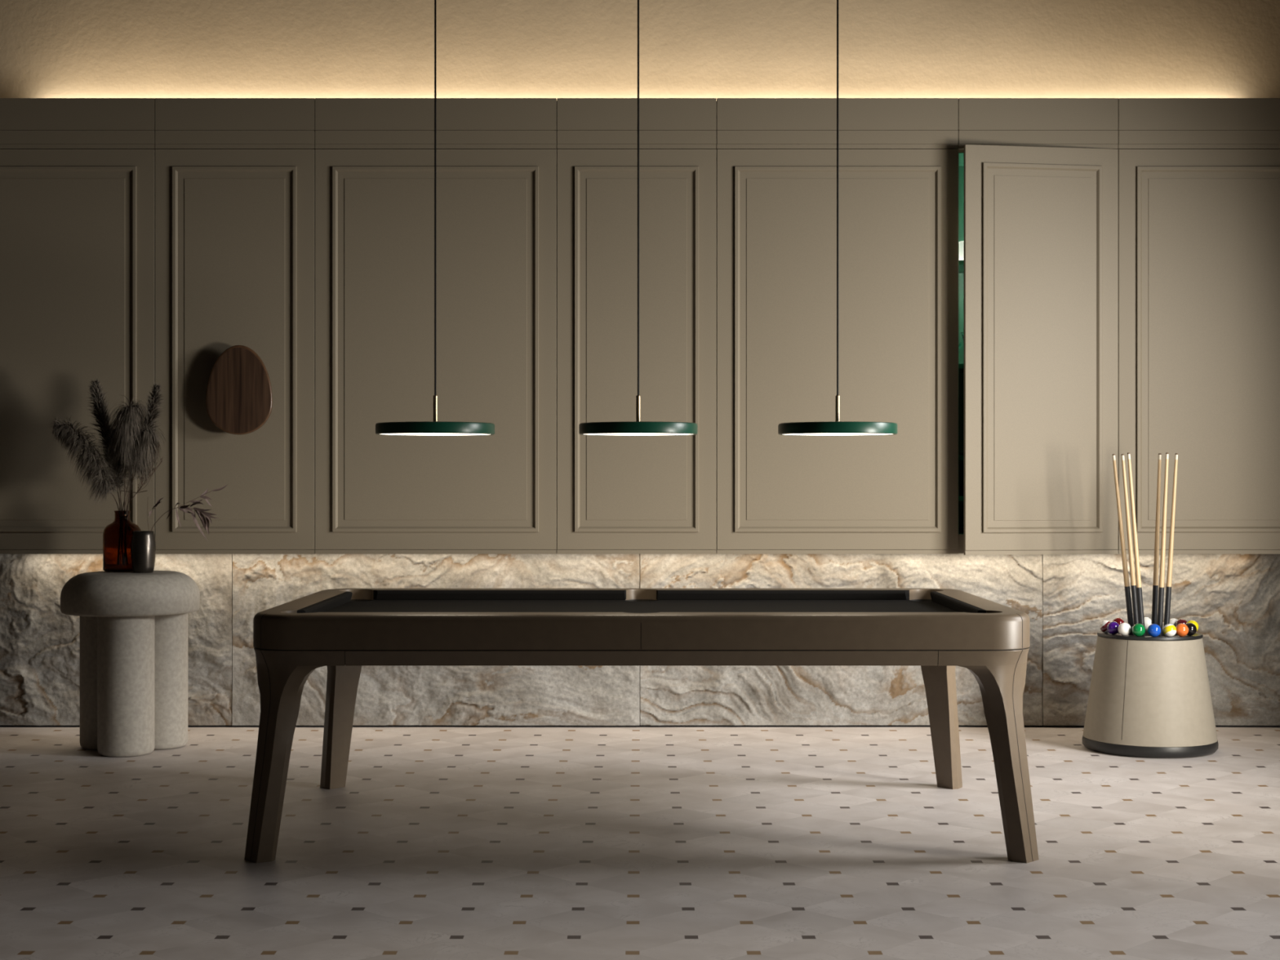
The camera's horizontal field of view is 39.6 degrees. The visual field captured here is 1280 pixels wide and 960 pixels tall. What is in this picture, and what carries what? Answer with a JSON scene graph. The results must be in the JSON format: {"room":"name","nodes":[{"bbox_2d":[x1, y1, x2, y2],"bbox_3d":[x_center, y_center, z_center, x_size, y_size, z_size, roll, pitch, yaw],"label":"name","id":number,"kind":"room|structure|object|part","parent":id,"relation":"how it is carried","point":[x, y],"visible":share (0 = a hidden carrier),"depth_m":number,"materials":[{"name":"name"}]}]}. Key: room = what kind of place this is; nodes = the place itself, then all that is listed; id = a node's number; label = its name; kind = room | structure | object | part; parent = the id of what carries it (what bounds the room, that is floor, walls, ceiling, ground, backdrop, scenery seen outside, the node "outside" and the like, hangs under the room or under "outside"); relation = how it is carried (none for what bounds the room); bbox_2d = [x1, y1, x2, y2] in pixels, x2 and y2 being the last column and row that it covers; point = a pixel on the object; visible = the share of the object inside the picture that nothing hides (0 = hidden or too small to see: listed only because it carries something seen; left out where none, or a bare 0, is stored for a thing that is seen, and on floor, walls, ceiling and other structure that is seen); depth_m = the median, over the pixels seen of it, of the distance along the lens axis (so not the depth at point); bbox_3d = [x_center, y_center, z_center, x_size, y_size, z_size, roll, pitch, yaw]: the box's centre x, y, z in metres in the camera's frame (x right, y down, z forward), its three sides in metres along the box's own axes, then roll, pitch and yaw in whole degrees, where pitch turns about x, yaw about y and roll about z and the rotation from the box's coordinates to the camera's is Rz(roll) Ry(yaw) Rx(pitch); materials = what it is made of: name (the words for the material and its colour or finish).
{"room":"games hall","nodes":[
{"label":"games hall","id":0,"kind":"room"},
{"bbox_2d":[0,726,1279,959],"bbox_3d":[0.750,1.250,3.850,11.500,0.100,10.700,0,0,0],"label":"floor","id":1,"kind":"structure","parent":0,"point":[437,842],"depth_m":5.87,"materials":[{"name":"tile"}]},
{"bbox_2d":[60,570,199,756],"bbox_3d":[-2.272,0.804,7.930,0.598,0.792,0.598,0,0,0],"label":"side table","id":2,"kind":"object","parent":1,"relation":"on","point":[134,626],"visible":0.96,"depth_m":7.73,"materials":[{"name":"grey stone"}]},
{"bbox_2d":[102,510,141,571],"bbox_3d":[-2.321,0.273,7.970,0.168,0.270,0.168,0,0,0],"label":"glass vase","id":3,"kind":"object","parent":2,"relation":"on","point":[117,535],"visible":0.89,"depth_m":7.90,"materials":[{"name":"brown glass"}]},
{"bbox_2d":[48,416,124,511],"bbox_3d":[-2.463,0.042,7.939,0.355,0.695,0.214,0,0,-7],"label":"stem","id":4,"kind":"object","parent":3,"relation":"in","point":[62,430],"visible":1,"depth_m":7.92,"materials":[{"name":"grey plant"}]},
{"bbox_3d":[-2.456,0.071,7.942,0.295,0.637,0.020,0,0,-12],"label":"stem","id":5,"kind":"part","parent":4,"relation":"part of","materials":[{"name":"grey plant"}]},
{"bbox_2d":[86,378,120,511],"bbox_3d":[-2.406,-0.036,7.990,0.164,0.848,0.132,0,0,17],"label":"stem","id":6,"kind":"object","parent":3,"relation":"in","point":[100,410],"visible":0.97,"depth_m":7.98,"materials":[{"name":"black plant"}]},
{"bbox_3d":[-2.387,-0.021,7.984,0.123,0.820,0.014,0,0,11],"label":"stem","id":7,"kind":"part","parent":6,"relation":"part of","materials":[{"name":"grey plant"}]},
{"bbox_2d":[100,428,135,511],"bbox_3d":[-2.359,0.073,8.030,0.182,0.635,0.196,0,0,-42],"label":"stem","id":8,"kind":"object","parent":3,"relation":"in","point":[119,461],"visible":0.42,"depth_m":8.01,"materials":[{"name":"black plant"}]},
{"bbox_2d":[102,395,150,511],"bbox_3d":[-2.280,0.005,7.915,0.207,0.767,0.230,0,0,-37],"label":"stem","id":9,"kind":"object","parent":3,"relation":"in","point":[128,421],"visible":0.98,"depth_m":7.87,"materials":[{"name":"grey plant"}]},
{"bbox_3d":[-2.274,0.034,7.916,0.026,0.708,0.116,0,0,-40],"label":"stem","id":10,"kind":"part","parent":9,"relation":"part of","materials":[{"name":"plant"}]},
{"bbox_2d":[124,471,138,506],"bbox_3d":[-2.255,0.089,7.999,0.163,0.588,0.048,0,0,0],"label":"dried grass","id":11,"kind":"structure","parent":3,"relation":"in","point":[132,472],"depth_m":8.00,"materials":[{"name":"grey plant"}]},
{"bbox_2d":[119,490,147,511],"bbox_3d":[-2.269,0.214,7.958,0.128,0.337,0.004,0,0,0],"label":"stalk","id":12,"kind":"object","parent":3,"relation":"in","point":[121,491],"visible":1,"depth_m":7.96,"materials":[{"name":"brown plant"}]},
{"bbox_2d":[120,422,167,511],"bbox_3d":[-2.219,0.065,7.931,0.214,0.650,0.202,0,0,-11],"label":"stem","id":13,"kind":"object","parent":3,"relation":"in","point":[148,440],"visible":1,"depth_m":7.90,"materials":[{"name":"grey plant"}]},
{"bbox_3d":[-2.248,0.086,7.945,0.173,0.608,0.015,0,0,29],"label":"stem","id":14,"kind":"part","parent":13,"relation":"part of","materials":[{"name":"brown plant"}]},
{"bbox_2d":[122,382,165,511],"bbox_3d":[-2.239,-0.025,8.017,0.202,0.829,0.121,0,0,17],"label":"stem","id":15,"kind":"object","parent":3,"relation":"in","point":[154,398],"visible":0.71,"depth_m":8.00,"materials":[{"name":"black plant"}]},
{"bbox_3d":[-2.263,-0.012,8.001,0.178,0.804,0.017,0,0,-5],"label":"stem","id":16,"kind":"part","parent":15,"relation":"part of","materials":[{"name":"grey plant"}]},
{"bbox_2d":[125,444,163,511],"bbox_3d":[-2.219,0.107,7.935,0.185,0.550,0.064,0,0,4],"label":"dried grass","id":17,"kind":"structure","parent":3,"relation":"in","point":[154,468],"depth_m":7.93,"materials":[{"name":"grey plant"}]},
{"bbox_2d":[130,530,155,573],"bbox_3d":[-2.196,0.318,7.860,0.107,0.183,0.107,0,0,0],"label":"vase","id":18,"kind":"object","parent":2,"relation":"on","point":[143,547],"visible":1,"depth_m":7.82,"materials":[{"name":"grey ceramic"}]},
{"bbox_2d":[146,484,227,541],"bbox_3d":[-2.008,0.198,7.818,0.385,0.360,0.106,0,0,0],"label":"branch","id":19,"kind":"object","parent":18,"relation":"in","point":[200,512],"visible":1,"depth_m":7.82,"materials":[{"name":"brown plant"}]},
{"bbox_3d":[-2.044,0.211,7.835,0.314,0.334,0.062,0,0,2],"label":"stem","id":20,"kind":"part","parent":19,"relation":"part of","materials":[{"name":"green plant"}]},
{"bbox_2d":[244,588,1039,862],"bbox_3d":[0.005,0.812,6.280,2.510,0.776,1.427,0,0,0],"label":"pool table","id":21,"kind":"object","parent":1,"relation":"on","point":[342,630],"visible":1,"depth_m":5.60,"materials":[{"name":"brown wood"}]},
{"bbox_3d":[-1.089,0.868,5.729,0.323,0.664,0.323,0,0,0],"label":"leg","id":22,"kind":"part","parent":21,"relation":"part of","materials":[{"name":"brown wood"}]},
{"bbox_2d":[297,591,352,613],"bbox_3d":[-1.105,0.443,6.280,0.024,0.036,0.985,0,0,0],"label":"cushion","id":23,"kind":"object","parent":21,"relation":"on","point":[334,602],"depth_m":6.31,"materials":[{"name":"grey fabric"}]},
{"bbox_3d":[-1.089,0.868,6.832,0.323,0.664,0.323,0,0,0],"label":"leg","id":24,"kind":"part","parent":21,"relation":"part of","materials":[{"name":"brown wood"}]},
{"bbox_2d":[373,590,626,599],"bbox_3d":[-0.541,0.443,6.849,0.976,0.036,0.024,0,0,0],"label":"cushion","id":25,"kind":"object","parent":21,"relation":"on","point":[377,594],"depth_m":6.84,"materials":[{"name":"grey fabric"}]},
{"bbox_3d":[0.005,0.479,6.280,2.492,0.109,1.409,0,0,0],"label":"frame","id":26,"kind":"part","parent":21,"relation":"part of","materials":[{"name":"brown wood"}]},
{"bbox_2d":[656,590,909,599],"bbox_3d":[0.551,0.443,6.849,0.976,0.036,0.024,0,0,0],"label":"cushion","id":27,"kind":"object","parent":21,"relation":"on","point":[660,594],"depth_m":6.84,"materials":[{"name":"grey fabric"}]},
{"bbox_3d":[1.099,0.868,6.832,0.323,0.664,0.323,0,0,0],"label":"leg","id":28,"kind":"part","parent":21,"relation":"part of","materials":[{"name":"brown wood"}]},
{"bbox_2d":[930,591,986,613],"bbox_3d":[1.115,0.443,6.280,0.024,0.036,0.985,0,0,0],"label":"cushion","id":29,"kind":"object","parent":21,"relation":"on","point":[946,602],"depth_m":6.31,"materials":[{"name":"grey fabric"}]},
{"bbox_3d":[1.099,0.868,5.729,0.323,0.664,0.323,0,0,0],"label":"leg","id":30,"kind":"part","parent":21,"relation":"part of","materials":[{"name":"brown wood"}]},
{"bbox_2d":[1082,629,1218,758],"bbox_3d":[2.273,0.941,7.930,0.585,0.518,0.585,0,0,0],"label":"holder","id":31,"kind":"object","parent":1,"relation":"on","point":[1149,696],"visible":0.86,"depth_m":7.71,"materials":[{"name":"beige leather"}]},
{"bbox_2d":[1099,620,1110,633],"bbox_3d":[2.081,0.655,7.935,0.057,0.057,0.057,0,0,0],"label":"ball","id":32,"kind":"object","parent":31,"relation":"on","point":[1103,626],"visible":0.77,"depth_m":7.92,"materials":[{"name":"white plastic"}]},
{"bbox_2d":[1106,621,1119,634],"bbox_3d":[2.094,0.655,7.862,0.057,0.057,0.057,0,0,0],"label":"ball","id":33,"kind":"object","parent":31,"relation":"on","point":[1112,627],"visible":1,"depth_m":7.84,"materials":[{"name":"purple plastic"}]},
{"bbox_2d":[1111,617,1124,624],"bbox_3d":[2.178,0.655,8.097,0.057,0.057,0.057,0,0,0],"label":"ball","id":34,"kind":"object","parent":31,"relation":"on","point":[1119,620],"visible":0.43,"depth_m":8.08,"materials":[{"name":"red plastic"}]},
{"bbox_2d":[1112,453,1133,635],"bbox_3d":[2.168,0.515,7.885,0.147,1.261,0.029,0,0,0],"label":"billiard cue","id":35,"kind":"object","parent":31,"relation":"on","point":[1126,585],"visible":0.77,"depth_m":7.88,"materials":[{"name":"beige wood"}]},
{"bbox_2d":[1117,622,1131,635],"bbox_3d":[2.128,0.655,7.805,0.057,0.057,0.057,0,0,0],"label":"ball","id":36,"kind":"object","parent":31,"relation":"on","point":[1124,628],"visible":1,"depth_m":7.79,"materials":[{"name":"white plastic"}]},
{"bbox_2d":[1121,453,1138,624],"bbox_3d":[2.216,0.514,7.955,0.124,1.262,0.029,0,0,0],"label":"billiard cue","id":37,"kind":"object","parent":31,"relation":"on","point":[1133,584],"visible":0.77,"depth_m":7.95,"materials":[{"name":"beige wood"}]},
{"bbox_2d":[1127,452,1145,635],"bbox_3d":[2.203,0.512,7.825,0.116,1.266,0.029,0,0,0],"label":"billiard cue","id":38,"kind":"object","parent":31,"relation":"on","point":[1138,580],"visible":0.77,"depth_m":7.82,"materials":[{"name":"beige wood"}]},
{"bbox_2d":[1131,623,1145,636],"bbox_3d":[2.177,0.655,7.764,0.057,0.057,0.057,0,0,0],"label":"ball","id":39,"kind":"object","parent":31,"relation":"on","point":[1138,629],"visible":1,"depth_m":7.74,"materials":[{"name":"green plastic"}]},
{"bbox_2d":[1144,617,1151,629],"bbox_3d":[2.311,0.655,8.118,0.057,0.057,0.057,0,0,0],"label":"ball","id":40,"kind":"object","parent":31,"relation":"on","point":[1148,620],"visible":0.48,"depth_m":8.09,"materials":[{"name":"white plastic"}]},
{"bbox_2d":[1147,623,1160,636],"bbox_3d":[2.239,0.655,7.741,0.057,0.057,0.057,0,0,0],"label":"ball","id":41,"kind":"object","parent":31,"relation":"on","point":[1153,629],"visible":1,"depth_m":7.72,"materials":[{"name":"blue plastic"}]},
{"bbox_2d":[1151,453,1161,624],"bbox_3d":[2.316,0.512,8.005,0.063,1.265,0.029,0,0,0],"label":"billiard cue","id":42,"kind":"object","parent":31,"relation":"on","point":[1155,583],"visible":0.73,"depth_m":8.00,"materials":[{"name":"beige wood"}]},
{"bbox_2d":[1156,452,1168,635],"bbox_3d":[2.305,0.512,7.878,0.074,1.266,0.029,0,0,0],"label":"billiard cue","id":43,"kind":"object","parent":31,"relation":"on","point":[1161,588],"visible":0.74,"depth_m":7.87,"materials":[{"name":"beige wood"}]},
{"bbox_2d":[1163,623,1176,636],"bbox_3d":[2.307,0.655,7.741,0.057,0.057,0.057,0,0,0],"label":"ball","id":44,"kind":"object","parent":31,"relation":"on","point":[1169,629],"visible":1,"depth_m":7.72,"materials":[{"name":"yellow plastic"}]},
{"bbox_2d":[1163,453,1177,635],"bbox_3d":[2.347,0.513,7.910,0.093,1.264,0.029,0,0,0],"label":"billiard cue","id":45,"kind":"object","parent":31,"relation":"on","point":[1168,588],"visible":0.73,"depth_m":7.90,"materials":[{"name":"beige wood"}]},
{"bbox_2d":[1169,617,1177,626],"bbox_3d":[2.418,0.655,8.056,0.057,0.057,0.057,0,0,0],"label":"ball","id":46,"kind":"object","parent":31,"relation":"on","point":[1173,620],"visible":0.4,"depth_m":8.04,"materials":[{"name":"white plastic"}]},
{"bbox_2d":[1175,618,1186,626],"bbox_3d":[2.444,0.655,8.018,0.057,0.057,0.057,0,0,0],"label":"ball","id":47,"kind":"object","parent":31,"relation":"on","point":[1180,620],"visible":0.49,"depth_m":8.00,"materials":[{"name":"red plastic"}]},
{"bbox_2d":[1175,623,1188,636],"bbox_3d":[2.365,0.655,7.762,0.057,0.057,0.057,0,0,0],"label":"ball","id":48,"kind":"object","parent":31,"relation":"on","point":[1182,629],"visible":1,"depth_m":7.74,"materials":[{"name":"orange plastic"}]},
{"bbox_2d":[1186,622,1196,635],"bbox_3d":[2.412,0.655,7.797,0.057,0.057,0.057,0,0,0],"label":"ball","id":49,"kind":"object","parent":31,"relation":"on","point":[1192,628],"visible":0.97,"depth_m":7.78,"materials":[{"name":"black plastic"}]},
{"bbox_2d":[1186,620,1198,631],"bbox_3d":[2.465,0.655,7.939,0.057,0.057,0.057,0,0,0],"label":"ball","id":50,"kind":"object","parent":31,"relation":"on","point":[1193,622],"visible":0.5,"depth_m":7.92,"materials":[{"name":"yellow plastic"}]},
{"bbox_2d":[0,0,1279,98],"bbox_3d":[-0.165,-0.875,8.775,7.470,4.150,0.150,0,0,0],"label":"wall","id":51,"kind":"structure","parent":0,"point":[154,49],"depth_m":8.70,"materials":[{"name":"beige paint"}]},
{"bbox_2d":[0,97,155,554],"bbox_3d":[-2.830,-0.719,8.494,1.127,2.128,0.412,0,0,0],"label":"upper cabinet","id":52,"kind":"object","parent":51,"relation":"attached to","point":[77,175],"visible":0.9,"depth_m":8.30,"materials":[{"name":"beige paint"}]},
{"bbox_2d":[0,554,232,725],"bbox_3d":[-2.865,0.764,8.646,1.770,0.852,0.108,0,0,0],"label":"wall panel","id":53,"kind":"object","parent":51,"relation":"attached to","point":[40,643],"depth_m":8.62,"materials":[{"name":"beige stone"}]},
{"bbox_2d":[155,97,315,554],"bbox_3d":[-1.892,-0.719,8.494,0.744,2.128,0.412,0,0,0],"label":"upper cabinet","id":54,"kind":"object","parent":51,"relation":"attached to","point":[235,177],"visible":0.98,"depth_m":8.30,"materials":[{"name":"beige paint"}]},
{"bbox_3d":[-1.892,-0.610,8.294,0.579,1.705,0.013,0,0,0],"label":"moulding","id":55,"kind":"part","parent":54,"relation":"part of","materials":[{"name":"beige paint"}]},
{"bbox_2d":[205,345,272,435],"bbox_3d":[-1.854,-0.417,8.256,0.308,0.414,0.084,0,0,0],"label":"disc","id":56,"kind":"object","parent":54,"relation":"attached to","point":[239,394],"visible":1,"depth_m":8.21,"materials":[{"name":"brown wood"}]},
{"bbox_2d":[231,554,639,725],"bbox_3d":[-0.989,0.764,8.649,1.975,0.852,0.102,0,0,0],"label":"wall panel","id":57,"kind":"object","parent":51,"relation":"attached to","point":[387,695],"depth_m":8.62,"materials":[{"name":"beige stone"}]},
{"bbox_2d":[315,97,556,554],"bbox_3d":[-0.954,-0.719,8.494,1.127,2.128,0.412,0,0,0],"label":"wall panel","id":58,"kind":"object","parent":51,"relation":"attached to","point":[496,157],"visible":0.94,"depth_m":8.30,"materials":[{"name":"beige paint"}]},
{"bbox_3d":[-0.954,-0.610,8.294,0.962,1.705,0.013,0,0,0],"label":"moulding","id":59,"kind":"part","parent":58,"relation":"part of","materials":[{"name":"beige paint"}]},
{"bbox_2d":[556,97,716,554],"bbox_3d":[-0.016,-0.719,8.494,0.744,2.128,0.412,0,0,0],"label":"upper cabinet","id":60,"kind":"object","parent":51,"relation":"attached to","point":[616,495],"visible":1,"depth_m":8.30,"materials":[{"name":"beige paint"}]},
{"bbox_3d":[-0.016,-0.610,8.294,0.579,1.705,0.013,0,0,0],"label":"moulding","id":61,"kind":"part","parent":60,"relation":"part of","materials":[{"name":"beige paint"}]},
{"bbox_2d":[0,724,1279,726],"bbox_3d":[-0.165,1.195,8.672,7.170,0.010,0.055,0,0,0],"label":"baseboard","id":62,"kind":"structure","parent":51,"relation":"attached to","point":[0,725],"depth_m":8.64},
{"bbox_2d":[715,97,958,554],"bbox_3d":[0.923,-0.719,8.494,1.127,2.128,0.412,0,0,0],"label":"wall panel","id":63,"kind":"object","parent":51,"relation":"attached to","point":[777,494],"visible":0.88,"depth_m":8.30,"materials":[{"name":"beige paint"}]},
{"bbox_3d":[0.923,-0.610,8.294,0.962,1.705,0.013,0,0,0],"label":"moulding","id":64,"kind":"part","parent":63,"relation":"part of","materials":[{"name":"beige paint"}]},
{"bbox_2d":[640,553,1042,725],"bbox_3d":[0.977,0.764,8.643,1.950,0.852,0.113,0,0,0],"label":"stone wall panel","id":65,"kind":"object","parent":51,"relation":"attached to","point":[670,695],"depth_m":8.62,"materials":[{"name":"beige stone"}]},
{"bbox_2d":[957,97,1118,555],"bbox_3d":[1.861,-0.719,8.442,0.744,2.128,0.515,0,0,0],"label":"door","id":66,"kind":"structure","parent":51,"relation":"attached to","point":[1038,177],"depth_m":8.25,"materials":[{"name":"beige paint"}]},
{"bbox_2d":[959,332,964,364],"bbox_3d":[1.544,-0.624,8.470,0.084,0.156,0.084,0,0,0],"label":"decanter","id":67,"kind":"object","parent":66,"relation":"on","point":[962,344],"visible":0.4,"depth_m":8.44,"materials":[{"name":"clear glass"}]},
{"bbox_2d":[959,240,964,260],"bbox_3d":[1.553,-1.086,8.470,0.085,0.104,0.085,0,0,0],"label":"jar","id":68,"kind":"object","parent":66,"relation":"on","point":[961,242],"visible":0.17,"depth_m":8.44,"materials":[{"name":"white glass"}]},
{"bbox_2d":[959,442,964,455],"bbox_3d":[1.545,-0.148,8.460,0.080,0.062,0.080,0,0,0],"label":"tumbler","id":69,"kind":"object","parent":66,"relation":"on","point":[961,444],"visible":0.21,"depth_m":8.43,"materials":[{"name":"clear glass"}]},
{"bbox_2d":[959,527,964,532],"bbox_3d":[1.545,0.237,8.460,0.110,0.023,0.110,0,0,0],"label":"dish","id":70,"kind":"object","parent":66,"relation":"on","point":[961,529],"visible":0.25,"depth_m":8.42,"materials":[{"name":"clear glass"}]},
{"bbox_2d":[959,495,964,500],"bbox_3d":[1.852,0.087,8.514,0.718,0.022,0.320,0,0,0],"label":"shelf","id":71,"kind":"object","parent":66,"relation":"attached to","point":[961,498],"depth_m":8.35,"materials":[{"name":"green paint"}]},
{"bbox_2d":[959,455,964,460],"bbox_3d":[1.852,-0.106,8.514,0.718,0.022,0.320,0,0,0],"label":"shelf","id":72,"kind":"object","parent":66,"relation":"attached to","point":[961,457],"depth_m":8.35,"materials":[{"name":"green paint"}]},
{"bbox_2d":[959,364,964,372],"bbox_3d":[1.852,-0.535,8.514,0.718,0.022,0.320,0,0,0],"label":"shelf","id":73,"kind":"object","parent":66,"relation":"attached to","point":[961,366],"depth_m":8.36,"materials":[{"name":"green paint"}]},
{"bbox_2d":[959,260,964,272],"bbox_3d":[1.852,-1.021,8.514,0.718,0.022,0.320,0,0,0],"label":"shelf","id":74,"kind":"object","parent":66,"relation":"attached to","point":[961,262],"depth_m":8.41,"materials":[{"name":"green paint"}]},
{"bbox_2d":[960,485,964,496],"bbox_3d":[1.587,0.051,8.480,0.108,0.050,0.080,0,0,0],"label":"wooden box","id":75,"kind":"object","parent":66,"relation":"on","point":[962,487],"visible":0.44,"depth_m":8.46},
{"bbox_3d":[1.866,-0.610,8.237,0.579,1.705,0.013,0,0,-9],"label":"moulding","id":76,"kind":"part","parent":66,"relation":"part of","materials":[{"name":"beige paint"}]},
{"bbox_2d":[1042,554,1279,725],"bbox_3d":[2.687,0.764,8.645,1.466,0.852,0.111,0,0,0],"label":"stone wall panel","id":77,"kind":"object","parent":51,"relation":"attached to","point":[1233,600],"depth_m":8.62,"materials":[{"name":"beige stone"}]},
{"bbox_2d":[1117,97,1279,554],"bbox_3d":[2.799,-0.719,8.494,1.127,2.128,0.412,0,0,0],"label":"upper cabinet","id":78,"kind":"object","parent":51,"relation":"attached to","point":[1199,178],"visible":0.99,"depth_m":8.30,"materials":[{"name":"beige paint"}]},
{"bbox_3d":[-0.165,-3.025,3.675,7.470,0.150,10.350,0,0,0],"label":"ceiling","id":79,"kind":"structure","parent":0,"visible":0},
{"bbox_2d":[375,0,494,435],"bbox_3d":[-0.723,-1.555,6.280,0.419,2.790,0.419,0,0,0],"label":"pendant lamp","id":80,"kind":"object","parent":79,"relation":"hanging from","point":[435,428],"visible":1,"depth_m":6.17,"materials":[{"name":"green metal"}]},
{"bbox_3d":[-0.723,-0.181,6.280,0.419,0.042,0.419,0,0,0],"label":"lamp shade","id":81,"kind":"part","parent":80,"relation":"part of","materials":[{"name":"green paint"}]},
{"bbox_3d":[-0.723,-1.609,6.280,0.007,2.625,0.006,0,0,0],"label":"cord","id":82,"kind":"part","parent":80,"relation":"part of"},
{"bbox_3d":[-0.723,-0.250,6.280,0.016,0.098,0.016,0,0,0],"label":"stem","id":83,"kind":"part","parent":80,"relation":"part of","materials":[{"name":"gold metal"}]},
{"bbox_2d":[382,433,488,435],"bbox_3d":[-0.723,-0.164,6.280,0.398,0.005,0.398,0,0,0],"label":"diffuser","id":84,"kind":"object","parent":80,"relation":"attached to","point":[383,433],"depth_m":6.29,"materials":[{"name":"white plastic"}]},
{"bbox_2d":[578,0,697,435],"bbox_3d":[-0.006,-1.555,6.280,0.419,2.790,0.419,0,0,0],"label":"pendant lamp","id":85,"kind":"object","parent":79,"relation":"hanging from","point":[637,428],"visible":1,"depth_m":6.17,"materials":[{"name":"green metal"}]},
{"bbox_3d":[-0.006,-0.250,6.280,0.016,0.098,0.016,0,0,0],"label":"stem","id":86,"kind":"part","parent":85,"relation":"part of","materials":[{"name":"gold metal"}]},
{"bbox_3d":[-0.006,-0.181,6.280,0.419,0.042,0.419,0,0,0],"label":"lamp shade","id":87,"kind":"part","parent":85,"relation":"part of","materials":[{"name":"green paint"}]},
{"bbox_2d":[588,433,688,435],"bbox_3d":[-0.006,-0.164,6.280,0.398,0.005,0.398,0,0,0],"label":"diffuser","id":88,"kind":"object","parent":85,"relation":"attached to","point":[588,433],"depth_m":6.29,"materials":[{"name":"white plastic"}]},
{"bbox_3d":[-0.006,-1.609,6.280,0.007,2.625,0.006,0,0,0],"label":"cord","id":89,"kind":"part","parent":85,"relation":"part of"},
{"bbox_2d":[777,0,897,435],"bbox_3d":[0.698,-1.555,6.280,0.419,2.790,0.419,0,0,0],"label":"pendant lamp","id":90,"kind":"object","parent":79,"relation":"hanging from","point":[837,428],"visible":1,"depth_m":6.17,"materials":[{"name":"green metal"}]},
{"bbox_3d":[0.698,-0.250,6.280,0.016,0.098,0.016,0,0,0],"label":"stem","id":91,"kind":"part","parent":90,"relation":"part of","materials":[{"name":"gold metal"}]},
{"bbox_2d":[785,433,889,435],"bbox_3d":[0.698,-0.164,6.280,0.398,0.005,0.398,0,0,0],"label":"diffuser","id":92,"kind":"object","parent":90,"relation":"attached to","point":[785,433],"depth_m":6.29,"materials":[{"name":"white plastic"}]},
{"bbox_3d":[0.698,-1.609,6.280,0.007,2.625,0.006,0,0,0],"label":"cord","id":93,"kind":"part","parent":90,"relation":"part of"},
{"bbox_3d":[0.698,-0.181,6.280,0.419,0.042,0.419,0,0,0],"label":"lamp shade","id":94,"kind":"part","parent":90,"relation":"part of","materials":[{"name":"green paint"}]}
]}

